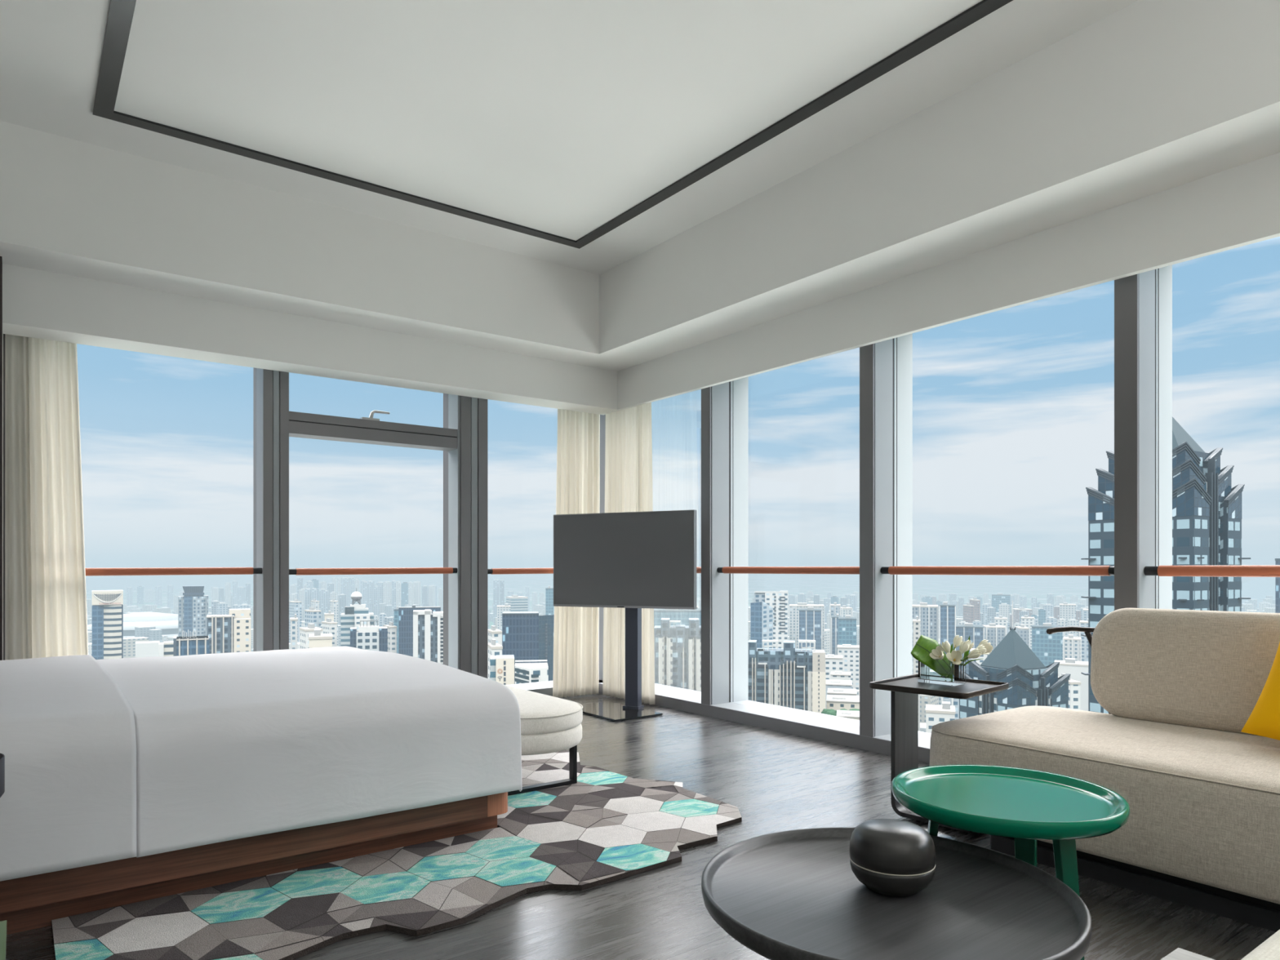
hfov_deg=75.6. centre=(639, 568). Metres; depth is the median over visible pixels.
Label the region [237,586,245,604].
tower
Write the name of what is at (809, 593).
tower
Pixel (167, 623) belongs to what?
stadium
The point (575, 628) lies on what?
curtain
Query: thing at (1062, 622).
tower
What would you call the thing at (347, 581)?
tower
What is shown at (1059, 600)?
tower
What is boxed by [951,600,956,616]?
tower
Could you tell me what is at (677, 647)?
apartment tower
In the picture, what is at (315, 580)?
tower
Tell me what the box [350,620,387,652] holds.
office block
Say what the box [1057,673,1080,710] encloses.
office block
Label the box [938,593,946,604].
tower
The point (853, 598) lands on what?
tower
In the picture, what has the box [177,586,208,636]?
office tower
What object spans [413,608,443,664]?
apartment tower
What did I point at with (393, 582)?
tower
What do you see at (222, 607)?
tower
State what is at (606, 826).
rug
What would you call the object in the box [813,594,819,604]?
tower
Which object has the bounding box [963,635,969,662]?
tulip leaf
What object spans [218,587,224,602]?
tower
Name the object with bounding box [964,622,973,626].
plant
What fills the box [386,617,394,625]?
tower
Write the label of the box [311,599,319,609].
apartment tower
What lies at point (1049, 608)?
tower
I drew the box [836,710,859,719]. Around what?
house
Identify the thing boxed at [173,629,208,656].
office block
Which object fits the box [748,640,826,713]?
apartment tower
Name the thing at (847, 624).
office tower
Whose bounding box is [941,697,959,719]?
apartment block
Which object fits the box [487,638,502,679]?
apartment block
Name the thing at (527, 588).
tower
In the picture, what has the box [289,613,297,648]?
apartment tower
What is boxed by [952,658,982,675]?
tulip leaf
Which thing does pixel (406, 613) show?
glass tower
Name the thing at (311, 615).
apartment tower
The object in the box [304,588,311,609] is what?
tower
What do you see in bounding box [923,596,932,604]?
tower
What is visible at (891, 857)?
lidded jar
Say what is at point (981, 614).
tower
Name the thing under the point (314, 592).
tower
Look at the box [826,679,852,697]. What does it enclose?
factory
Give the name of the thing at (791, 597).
tower
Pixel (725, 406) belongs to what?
window
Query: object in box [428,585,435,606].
tower
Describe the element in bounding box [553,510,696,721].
television
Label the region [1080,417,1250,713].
tower
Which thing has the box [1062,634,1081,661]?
apartment block
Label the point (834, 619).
office tower
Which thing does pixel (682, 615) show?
office block
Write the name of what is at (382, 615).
tower
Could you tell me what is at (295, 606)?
apartment tower
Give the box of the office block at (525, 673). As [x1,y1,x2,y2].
[515,659,548,684]
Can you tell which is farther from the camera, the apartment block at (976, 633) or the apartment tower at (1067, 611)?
the apartment tower at (1067, 611)
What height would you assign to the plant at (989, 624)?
2.300 m
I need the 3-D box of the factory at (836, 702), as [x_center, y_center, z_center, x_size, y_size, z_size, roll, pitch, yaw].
[85.784,97.499,347.767,14.157,87.303,16.800,0,0,14]
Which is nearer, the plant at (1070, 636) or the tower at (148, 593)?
the plant at (1070, 636)
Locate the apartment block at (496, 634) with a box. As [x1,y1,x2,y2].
[487,625,502,645]
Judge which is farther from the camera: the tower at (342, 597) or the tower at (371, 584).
the tower at (371, 584)
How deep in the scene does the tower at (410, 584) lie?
1809.29 m
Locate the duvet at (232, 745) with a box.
[96,646,522,857]
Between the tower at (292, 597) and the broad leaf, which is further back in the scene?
the tower at (292, 597)
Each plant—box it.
[307,622,315,628]
[314,629,320,635]
[325,617,331,622]
[491,625,495,631]
[491,638,495,645]
[797,602,807,604]
[807,606,813,609]
[920,602,927,605]
[942,701,950,709]
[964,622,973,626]
[988,622,995,626]
[1043,622,1051,626]
[1065,657,1075,662]
[1068,634,1073,638]
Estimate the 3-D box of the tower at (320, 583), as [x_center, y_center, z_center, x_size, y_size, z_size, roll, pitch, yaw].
[-1003.348,91.238,2604.676,22.365,99.824,12.320,0,0,-20]
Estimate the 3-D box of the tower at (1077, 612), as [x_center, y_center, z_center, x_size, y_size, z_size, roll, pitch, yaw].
[634.682,100.587,1196.713,7.712,81.125,5.043,0,0,33]
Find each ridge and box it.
[85,574,404,588]
[1241,577,1275,607]
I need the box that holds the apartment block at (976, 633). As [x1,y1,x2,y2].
[955,622,984,675]
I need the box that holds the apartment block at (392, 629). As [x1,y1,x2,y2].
[383,622,396,653]
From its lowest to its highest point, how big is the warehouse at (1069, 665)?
83.495 m
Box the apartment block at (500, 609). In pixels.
[497,604,510,631]
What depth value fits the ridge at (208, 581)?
6255.21 m
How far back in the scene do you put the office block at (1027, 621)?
919.37 m
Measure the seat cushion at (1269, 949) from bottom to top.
0.160 m
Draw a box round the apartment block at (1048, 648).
[1031,622,1062,666]
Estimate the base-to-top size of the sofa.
0.974 m
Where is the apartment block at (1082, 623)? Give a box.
[1079,618,1088,661]
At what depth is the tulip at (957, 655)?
3.67 m
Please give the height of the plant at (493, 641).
2.300 m
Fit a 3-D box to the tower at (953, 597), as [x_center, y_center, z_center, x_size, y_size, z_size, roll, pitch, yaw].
[934.531,107.025,2466.445,19.130,68.250,9.814,0,0,43]
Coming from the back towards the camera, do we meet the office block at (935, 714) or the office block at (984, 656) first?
the office block at (984, 656)
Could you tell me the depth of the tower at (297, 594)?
1629.78 m
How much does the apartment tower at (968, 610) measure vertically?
98.800 m
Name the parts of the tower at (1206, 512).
gable trim, gable glass, gable trim, gable glass, gable trim, gable glass, gable glass, gable trim, gable glass, gable trim, gable glass, gable trim, gable trim, gable glass, gable glass, gable trim, gable trim, gable glass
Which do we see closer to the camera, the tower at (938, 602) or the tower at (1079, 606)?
the tower at (1079, 606)
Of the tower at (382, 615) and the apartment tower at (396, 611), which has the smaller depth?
the apartment tower at (396, 611)
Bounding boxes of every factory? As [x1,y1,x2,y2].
[825,653,843,679]
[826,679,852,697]
[826,694,859,710]
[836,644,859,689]
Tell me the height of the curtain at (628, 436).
2.738 m
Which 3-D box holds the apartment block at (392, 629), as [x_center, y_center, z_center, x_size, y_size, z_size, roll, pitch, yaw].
[-159.429,87.559,526.812,4.400,107.181,16.400,0,0,-32]
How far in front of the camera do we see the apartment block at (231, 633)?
430.17 m
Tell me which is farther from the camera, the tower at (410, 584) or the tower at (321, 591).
the tower at (410, 584)
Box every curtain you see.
[4,333,88,660]
[552,408,599,697]
[602,402,654,704]
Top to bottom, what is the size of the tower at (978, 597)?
53.802 m
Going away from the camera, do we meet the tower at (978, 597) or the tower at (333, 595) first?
the tower at (333, 595)
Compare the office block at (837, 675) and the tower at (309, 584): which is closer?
the office block at (837, 675)
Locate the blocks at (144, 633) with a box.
[86,595,1275,732]
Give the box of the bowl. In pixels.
[849,859,935,897]
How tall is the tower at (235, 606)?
85.849 m
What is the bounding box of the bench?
[504,684,582,795]
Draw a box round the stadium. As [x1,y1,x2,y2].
[87,612,177,637]
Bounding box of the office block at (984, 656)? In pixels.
[969,648,991,665]
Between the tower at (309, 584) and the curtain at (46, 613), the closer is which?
the curtain at (46, 613)
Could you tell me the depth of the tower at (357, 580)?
2252.25 m
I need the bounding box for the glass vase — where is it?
[918,658,965,685]
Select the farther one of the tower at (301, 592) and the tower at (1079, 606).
the tower at (1079, 606)
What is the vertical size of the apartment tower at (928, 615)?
111.974 m
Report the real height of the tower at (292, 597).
93.527 m
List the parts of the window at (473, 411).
handrail, sill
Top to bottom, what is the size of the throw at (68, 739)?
0.489 m
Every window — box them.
[3,333,262,660]
[253,367,460,669]
[443,393,602,696]
[598,377,748,716]
[709,333,912,751]
[872,264,1279,764]
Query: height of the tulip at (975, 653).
0.138 m
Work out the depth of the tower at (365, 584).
1796.53 m
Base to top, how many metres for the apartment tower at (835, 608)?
103.986 m
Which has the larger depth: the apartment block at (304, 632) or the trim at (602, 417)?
the apartment block at (304, 632)
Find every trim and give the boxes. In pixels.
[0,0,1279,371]
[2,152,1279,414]
[93,0,1013,248]
[598,414,605,679]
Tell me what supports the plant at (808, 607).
on the office tower at (810, 620)
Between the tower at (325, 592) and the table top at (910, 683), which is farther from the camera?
the tower at (325, 592)
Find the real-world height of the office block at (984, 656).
95.576 m
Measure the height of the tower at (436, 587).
96.805 m
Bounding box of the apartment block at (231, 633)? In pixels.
[206,608,250,653]
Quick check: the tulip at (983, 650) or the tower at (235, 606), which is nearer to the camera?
the tulip at (983, 650)
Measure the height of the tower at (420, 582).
111.251 m
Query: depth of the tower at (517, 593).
2975.02 m
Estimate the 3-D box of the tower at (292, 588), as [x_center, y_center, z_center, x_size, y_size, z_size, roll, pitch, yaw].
[-909.041,91.355,2162.854,14.433,99.589,9.900,0,0,-24]
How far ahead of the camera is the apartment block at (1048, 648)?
720.39 m
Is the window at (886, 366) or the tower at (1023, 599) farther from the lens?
the tower at (1023, 599)
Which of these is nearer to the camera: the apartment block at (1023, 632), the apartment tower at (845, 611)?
the apartment block at (1023, 632)
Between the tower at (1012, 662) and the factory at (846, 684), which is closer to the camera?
the tower at (1012, 662)
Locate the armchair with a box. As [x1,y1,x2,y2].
[1160,929,1279,959]
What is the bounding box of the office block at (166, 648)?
[158,640,173,657]
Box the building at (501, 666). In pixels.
[489,654,514,684]
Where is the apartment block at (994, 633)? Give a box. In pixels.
[983,622,1006,651]
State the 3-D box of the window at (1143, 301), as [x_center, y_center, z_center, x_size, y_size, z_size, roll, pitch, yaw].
[2.521,-0.150,4.129,0.422,3.200,2.967,0,0,-37]
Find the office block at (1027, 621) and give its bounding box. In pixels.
[1021,614,1034,649]
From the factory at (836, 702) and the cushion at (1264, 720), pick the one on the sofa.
the cushion at (1264, 720)
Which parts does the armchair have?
armrest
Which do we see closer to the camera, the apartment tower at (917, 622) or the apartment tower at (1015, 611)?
the apartment tower at (917, 622)
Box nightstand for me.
[0,920,6,959]
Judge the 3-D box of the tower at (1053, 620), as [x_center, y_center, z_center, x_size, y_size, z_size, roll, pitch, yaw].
[465.883,97.901,934.816,9.627,86.498,6.154,0,0,44]
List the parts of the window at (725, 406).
sill, sill, handrail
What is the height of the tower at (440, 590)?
91.029 m
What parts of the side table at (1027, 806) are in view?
leg, leg, leg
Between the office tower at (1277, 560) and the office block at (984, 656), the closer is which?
the office tower at (1277, 560)
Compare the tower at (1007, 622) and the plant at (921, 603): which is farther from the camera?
the tower at (1007, 622)
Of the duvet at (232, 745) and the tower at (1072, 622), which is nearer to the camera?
the duvet at (232, 745)
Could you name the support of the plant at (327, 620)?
on the apartment block at (328, 626)
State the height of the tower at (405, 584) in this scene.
109.782 m
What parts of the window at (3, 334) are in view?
handrail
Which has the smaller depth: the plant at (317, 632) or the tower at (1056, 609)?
the plant at (317, 632)
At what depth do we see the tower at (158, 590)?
3166.12 m
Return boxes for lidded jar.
[849,818,935,897]
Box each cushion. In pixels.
[1240,642,1279,740]
[1240,929,1279,959]
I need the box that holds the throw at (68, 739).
[0,654,137,881]
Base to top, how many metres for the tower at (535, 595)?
67.090 m
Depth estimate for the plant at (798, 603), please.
890.22 m
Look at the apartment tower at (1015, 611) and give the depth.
1302.55 m
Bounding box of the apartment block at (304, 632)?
[299,622,323,648]
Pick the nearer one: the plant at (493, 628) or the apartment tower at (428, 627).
the plant at (493, 628)
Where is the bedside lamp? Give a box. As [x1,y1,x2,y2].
[0,752,4,797]
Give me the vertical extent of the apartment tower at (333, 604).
105.205 m
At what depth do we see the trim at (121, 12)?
4.36 m
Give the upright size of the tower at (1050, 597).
72.732 m
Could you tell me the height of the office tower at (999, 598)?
95.997 m
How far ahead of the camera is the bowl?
2.02 m
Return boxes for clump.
[821,708,859,715]
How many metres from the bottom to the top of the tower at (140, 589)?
72.192 m
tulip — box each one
[929,645,951,669]
[939,640,954,676]
[940,644,992,677]
[945,640,973,678]
[946,649,962,674]
[947,640,969,678]
[949,635,962,666]
[949,648,982,671]
[962,639,991,658]
[967,644,986,658]
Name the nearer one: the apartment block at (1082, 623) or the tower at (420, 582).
the apartment block at (1082, 623)
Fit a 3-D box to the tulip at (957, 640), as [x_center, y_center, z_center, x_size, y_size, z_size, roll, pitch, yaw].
[1.450,0.400,3.799,0.096,0.190,0.040,0,0,-37]
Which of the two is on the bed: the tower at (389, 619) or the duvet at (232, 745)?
the duvet at (232, 745)
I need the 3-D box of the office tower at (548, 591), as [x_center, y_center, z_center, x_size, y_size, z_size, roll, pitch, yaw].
[-110.624,81.239,1011.929,10.153,119.823,24.400,0,0,-6]
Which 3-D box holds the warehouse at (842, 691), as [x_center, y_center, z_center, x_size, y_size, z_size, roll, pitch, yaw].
[92.154,98.059,376.800,12.895,86.182,14.800,0,0,14]
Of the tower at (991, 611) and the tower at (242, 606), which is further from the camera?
the tower at (991, 611)
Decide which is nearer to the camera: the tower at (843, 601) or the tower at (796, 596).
the tower at (843, 601)
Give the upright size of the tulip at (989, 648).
0.156 m
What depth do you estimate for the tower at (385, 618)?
1028.14 m
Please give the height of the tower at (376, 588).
103.728 m
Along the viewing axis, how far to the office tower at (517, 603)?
1100.34 m
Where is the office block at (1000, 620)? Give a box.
[994,615,1007,627]
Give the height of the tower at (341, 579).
116.411 m
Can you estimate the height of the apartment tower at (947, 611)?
112.920 m
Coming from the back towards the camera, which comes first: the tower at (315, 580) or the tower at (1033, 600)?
the tower at (315, 580)
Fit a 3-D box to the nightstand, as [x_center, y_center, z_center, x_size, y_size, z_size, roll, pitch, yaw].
[-1.508,0.972,1.569,0.480,0.354,0.391,0,0,-37]
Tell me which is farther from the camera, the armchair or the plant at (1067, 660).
the plant at (1067, 660)
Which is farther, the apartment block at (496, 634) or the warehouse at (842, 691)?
the apartment block at (496, 634)
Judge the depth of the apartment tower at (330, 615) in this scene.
640.42 m
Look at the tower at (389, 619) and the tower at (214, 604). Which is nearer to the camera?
the tower at (389, 619)
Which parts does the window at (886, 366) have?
handrail, sill, sill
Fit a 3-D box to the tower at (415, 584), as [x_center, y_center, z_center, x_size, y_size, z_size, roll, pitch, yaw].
[-531.075,85.686,1953.366,14.779,110.929,10.058,0,0,-16]
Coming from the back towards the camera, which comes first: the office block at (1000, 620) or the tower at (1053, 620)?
the tower at (1053, 620)
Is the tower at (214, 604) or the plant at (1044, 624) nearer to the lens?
the plant at (1044, 624)
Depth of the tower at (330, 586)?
2001.24 m
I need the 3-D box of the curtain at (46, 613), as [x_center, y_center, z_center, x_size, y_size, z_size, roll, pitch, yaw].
[-3.646,-0.231,5.100,0.437,2.738,0.095,0,0,-37]
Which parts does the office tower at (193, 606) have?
flared crown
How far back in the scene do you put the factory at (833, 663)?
500.34 m
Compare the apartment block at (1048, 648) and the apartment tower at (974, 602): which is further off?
the apartment tower at (974, 602)
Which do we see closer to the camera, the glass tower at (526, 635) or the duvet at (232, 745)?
the duvet at (232, 745)
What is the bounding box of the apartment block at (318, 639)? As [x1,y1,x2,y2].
[308,629,332,648]
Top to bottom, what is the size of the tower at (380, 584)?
110.178 m
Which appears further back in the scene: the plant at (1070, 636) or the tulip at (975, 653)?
the plant at (1070, 636)
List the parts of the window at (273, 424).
handrail, handle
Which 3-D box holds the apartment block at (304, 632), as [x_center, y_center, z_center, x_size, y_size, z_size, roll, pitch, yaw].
[-169.847,84.721,426.252,8.408,112.857,15.400,0,0,-34]
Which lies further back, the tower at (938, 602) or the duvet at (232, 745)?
the tower at (938, 602)
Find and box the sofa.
[929,608,1279,932]
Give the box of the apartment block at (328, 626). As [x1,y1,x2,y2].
[321,617,337,646]
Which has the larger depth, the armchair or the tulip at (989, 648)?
the tulip at (989, 648)
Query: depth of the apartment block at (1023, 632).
730.13 m
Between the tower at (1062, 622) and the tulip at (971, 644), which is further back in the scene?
the tower at (1062, 622)
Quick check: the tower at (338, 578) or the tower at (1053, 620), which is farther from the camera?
the tower at (338, 578)
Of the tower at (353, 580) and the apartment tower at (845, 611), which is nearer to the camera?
the apartment tower at (845, 611)
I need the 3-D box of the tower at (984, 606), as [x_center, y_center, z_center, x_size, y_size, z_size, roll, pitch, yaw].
[539.429,97.832,1287.980,11.178,86.637,6.664,0,0,22]
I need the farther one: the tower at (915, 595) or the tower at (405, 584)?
the tower at (915, 595)
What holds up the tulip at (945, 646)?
in the glass vase
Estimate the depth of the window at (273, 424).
6.08 m
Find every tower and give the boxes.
[92,590,123,659]
[137,586,143,604]
[144,589,154,602]
[155,586,162,605]
[167,585,173,609]
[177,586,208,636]
[210,586,216,607]
[211,600,220,614]
[212,587,218,601]
[217,602,227,614]
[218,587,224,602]
[225,582,231,606]
[232,580,237,604]
[232,604,239,608]
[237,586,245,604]
[240,604,250,608]
[245,582,250,604]
[288,594,297,600]
[288,599,302,643]
[289,584,296,595]
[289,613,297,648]
[293,593,299,601]
[297,577,302,593]
[298,588,305,621]
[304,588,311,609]
[304,607,320,627]
[306,580,313,589]
[311,578,318,588]
[311,587,318,600]
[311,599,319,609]
[318,582,321,600]
[319,588,326,625]
[321,581,326,589]
[323,590,328,621]
[324,610,333,622]
[327,582,333,610]
[329,598,337,646]
[330,591,336,600]
[332,577,336,592]
[337,577,341,595]
[337,594,340,625]
[338,594,346,625]
[340,577,345,594]
[340,587,373,646]
[343,577,351,606]
[351,577,355,604]
[355,578,359,604]
[360,580,365,604]
[362,581,368,608]
[367,580,373,612]
[373,585,379,623]
[373,615,378,625]
[377,582,382,603]
[379,613,386,626]
[382,581,391,604]
[383,617,388,625]
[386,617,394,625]
[391,580,395,616]
[393,606,398,653]
[395,581,400,608]
[398,604,440,656]
[401,582,408,607]
[408,582,413,606]
[413,581,418,604]
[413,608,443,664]
[417,581,421,606]
[422,585,428,606]
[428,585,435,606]
[432,585,437,606]
[438,588,442,611]
[493,579,499,625]
[500,580,504,605]
[502,611,554,684]
[506,595,528,611]
[507,591,514,596]
[516,592,524,596]
[525,586,529,610]
[532,591,537,611]
[539,592,545,604]
[545,586,553,615]
[653,617,701,691]
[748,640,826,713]
[750,590,787,648]
[788,594,795,605]
[795,595,798,604]
[798,593,805,602]
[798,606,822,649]
[806,591,813,599]
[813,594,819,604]
[823,598,828,622]
[827,591,831,598]
[830,602,840,653]
[831,595,838,604]
[831,613,839,654]
[838,615,856,644]
[840,596,847,607]
[840,605,853,617]
[844,594,849,601]
[849,594,857,612]
[853,591,858,607]
[912,602,938,674]
[912,616,920,731]
[913,593,918,604]
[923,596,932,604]
[930,595,936,604]
[936,600,942,609]
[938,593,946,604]
[939,601,955,677]
[949,593,956,604]
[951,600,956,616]
[958,597,964,616]
[958,621,968,625]
[959,600,1070,718]
[963,603,974,622]
[969,597,980,621]
[973,620,982,625]
[977,596,982,613]
[980,612,983,625]
[982,593,988,604]
[982,604,989,625]
[986,606,995,625]
[991,593,1010,613]
[999,603,1009,622]
[1006,621,1009,634]
[1009,613,1012,631]
[1010,595,1013,608]
[1011,593,1019,608]
[1011,607,1032,628]
[1013,622,1021,631]
[1019,595,1026,608]
[1019,610,1029,623]
[1031,596,1036,608]
[1034,617,1037,625]
[1038,608,1045,625]
[1043,604,1053,617]
[1045,617,1057,625]
[1046,593,1053,604]
[1053,605,1059,619]
[1054,595,1063,606]
[1057,618,1066,639]
[1059,602,1075,636]
[1067,618,1078,636]
[1075,609,1080,637]
[1077,604,1084,609]
[1078,607,1086,620]
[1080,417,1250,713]
[1083,608,1088,620]
[1275,558,1279,613]
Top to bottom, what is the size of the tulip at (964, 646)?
0.174 m
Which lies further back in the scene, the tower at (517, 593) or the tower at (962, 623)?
the tower at (517, 593)
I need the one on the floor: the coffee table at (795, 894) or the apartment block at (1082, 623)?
the coffee table at (795, 894)
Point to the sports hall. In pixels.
(148, 648)
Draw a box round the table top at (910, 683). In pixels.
[869,674,1008,699]
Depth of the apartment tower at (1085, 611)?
1002.85 m
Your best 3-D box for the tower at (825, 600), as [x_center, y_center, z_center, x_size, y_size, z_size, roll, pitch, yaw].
[396.651,101.654,1758.661,10.543,78.992,6.308,0,0,6]
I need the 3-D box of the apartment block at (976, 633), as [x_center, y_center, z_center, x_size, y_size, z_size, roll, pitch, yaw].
[290.818,94.707,729.987,24.805,92.885,22.900,0,0,22]
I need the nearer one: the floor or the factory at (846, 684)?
the floor
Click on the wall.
(1, 257)
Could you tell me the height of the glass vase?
0.113 m
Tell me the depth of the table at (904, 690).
3.83 m
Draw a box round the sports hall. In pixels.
[135,640,159,657]
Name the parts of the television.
plate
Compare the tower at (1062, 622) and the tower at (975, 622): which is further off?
the tower at (975, 622)
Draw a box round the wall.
[0,256,3,660]
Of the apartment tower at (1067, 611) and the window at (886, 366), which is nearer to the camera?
the window at (886, 366)
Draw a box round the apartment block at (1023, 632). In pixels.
[1014,624,1029,646]
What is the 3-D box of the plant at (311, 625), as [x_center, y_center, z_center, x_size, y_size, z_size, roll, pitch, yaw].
[-169.722,29.443,426.335,2.242,2.300,6.000,0,0,-34]
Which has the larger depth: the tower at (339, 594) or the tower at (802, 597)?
the tower at (802, 597)
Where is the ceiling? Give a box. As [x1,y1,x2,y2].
[0,0,1138,275]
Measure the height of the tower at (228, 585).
105.489 m
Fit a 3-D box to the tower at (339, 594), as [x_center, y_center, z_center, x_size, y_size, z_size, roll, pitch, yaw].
[-581.961,95.686,1602.014,10.028,90.928,5.696,0,0,-9]
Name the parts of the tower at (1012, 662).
gable trim, gable glass, gable trim, gable trim, gable glass, gable glass, gable trim, gable trim, gable glass, gable trim, gable glass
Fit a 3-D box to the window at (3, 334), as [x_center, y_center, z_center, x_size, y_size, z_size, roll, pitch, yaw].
[-3.417,-0.150,5.631,1.490,3.200,0.410,0,0,-37]
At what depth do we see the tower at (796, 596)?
2351.71 m
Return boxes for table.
[701,826,1092,959]
[869,674,1008,832]
[891,764,1129,959]
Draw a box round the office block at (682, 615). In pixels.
[653,608,701,627]
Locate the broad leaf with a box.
[911,635,952,679]
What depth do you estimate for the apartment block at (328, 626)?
561.04 m
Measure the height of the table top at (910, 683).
0.027 m
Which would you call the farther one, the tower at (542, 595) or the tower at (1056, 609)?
the tower at (542, 595)
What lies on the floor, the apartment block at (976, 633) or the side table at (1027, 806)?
the side table at (1027, 806)
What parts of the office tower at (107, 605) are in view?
crown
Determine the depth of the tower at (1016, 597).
2434.08 m
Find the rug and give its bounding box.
[51,750,742,959]
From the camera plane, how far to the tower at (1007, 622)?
952.50 m
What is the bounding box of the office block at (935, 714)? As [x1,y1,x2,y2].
[925,701,955,733]
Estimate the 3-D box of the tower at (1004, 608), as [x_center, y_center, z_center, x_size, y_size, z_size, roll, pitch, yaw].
[541.572,96.269,1227.558,13.070,89.761,7.252,0,0,9]
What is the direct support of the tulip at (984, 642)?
in the glass vase
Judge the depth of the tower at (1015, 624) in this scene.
989.48 m
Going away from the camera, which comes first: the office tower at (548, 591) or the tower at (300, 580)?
the office tower at (548, 591)
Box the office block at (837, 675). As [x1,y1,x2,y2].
[831,671,850,679]
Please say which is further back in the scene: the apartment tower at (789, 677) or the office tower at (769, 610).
the office tower at (769, 610)
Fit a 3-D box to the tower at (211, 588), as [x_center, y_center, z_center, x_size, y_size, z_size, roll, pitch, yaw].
[-1540.371,103.009,2984.209,16.305,76.282,8.424,0,0,-42]
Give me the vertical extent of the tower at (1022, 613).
78.202 m
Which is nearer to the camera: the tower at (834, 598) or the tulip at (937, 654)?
the tulip at (937, 654)
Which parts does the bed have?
corner post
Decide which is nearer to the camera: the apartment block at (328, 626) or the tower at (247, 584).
the apartment block at (328, 626)
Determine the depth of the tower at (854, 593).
2322.61 m
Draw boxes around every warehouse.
[826,688,857,695]
[1054,657,1088,710]
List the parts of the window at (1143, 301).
sill, sill, handrail, handrail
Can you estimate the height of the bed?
1.050 m
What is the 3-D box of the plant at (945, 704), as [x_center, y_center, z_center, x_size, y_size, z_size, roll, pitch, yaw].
[124.549,55.532,335.802,3.043,2.300,5.600,0,0,20]
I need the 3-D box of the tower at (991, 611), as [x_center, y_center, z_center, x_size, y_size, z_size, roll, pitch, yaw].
[516.702,98.672,1214.789,11.464,84.956,8.042,0,0,16]
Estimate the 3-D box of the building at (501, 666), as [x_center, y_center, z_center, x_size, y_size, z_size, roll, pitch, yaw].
[-40.857,83.609,244.927,6.966,115.081,10.120,0,0,-10]
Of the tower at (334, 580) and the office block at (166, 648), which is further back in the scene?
the tower at (334, 580)
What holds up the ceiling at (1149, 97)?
attached to the wall
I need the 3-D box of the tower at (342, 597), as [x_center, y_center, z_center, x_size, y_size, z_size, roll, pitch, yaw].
[-550.845,94.024,1529.541,12.085,94.252,8.851,0,0,-31]
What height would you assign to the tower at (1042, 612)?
85.337 m
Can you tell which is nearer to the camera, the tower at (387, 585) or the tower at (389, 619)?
the tower at (389, 619)
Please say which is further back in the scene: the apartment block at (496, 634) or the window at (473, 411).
the apartment block at (496, 634)
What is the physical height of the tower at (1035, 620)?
82.674 m
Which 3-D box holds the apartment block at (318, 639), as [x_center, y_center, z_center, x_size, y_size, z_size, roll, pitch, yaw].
[-130.358,82.966,336.995,9.027,116.368,15.400,0,0,-21]
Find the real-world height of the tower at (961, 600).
65.669 m
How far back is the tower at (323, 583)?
2143.87 m
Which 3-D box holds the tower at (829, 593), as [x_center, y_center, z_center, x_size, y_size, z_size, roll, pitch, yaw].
[637.332,109.820,2774.913,13.034,62.659,8.056,0,0,25]
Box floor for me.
[5,693,1275,959]

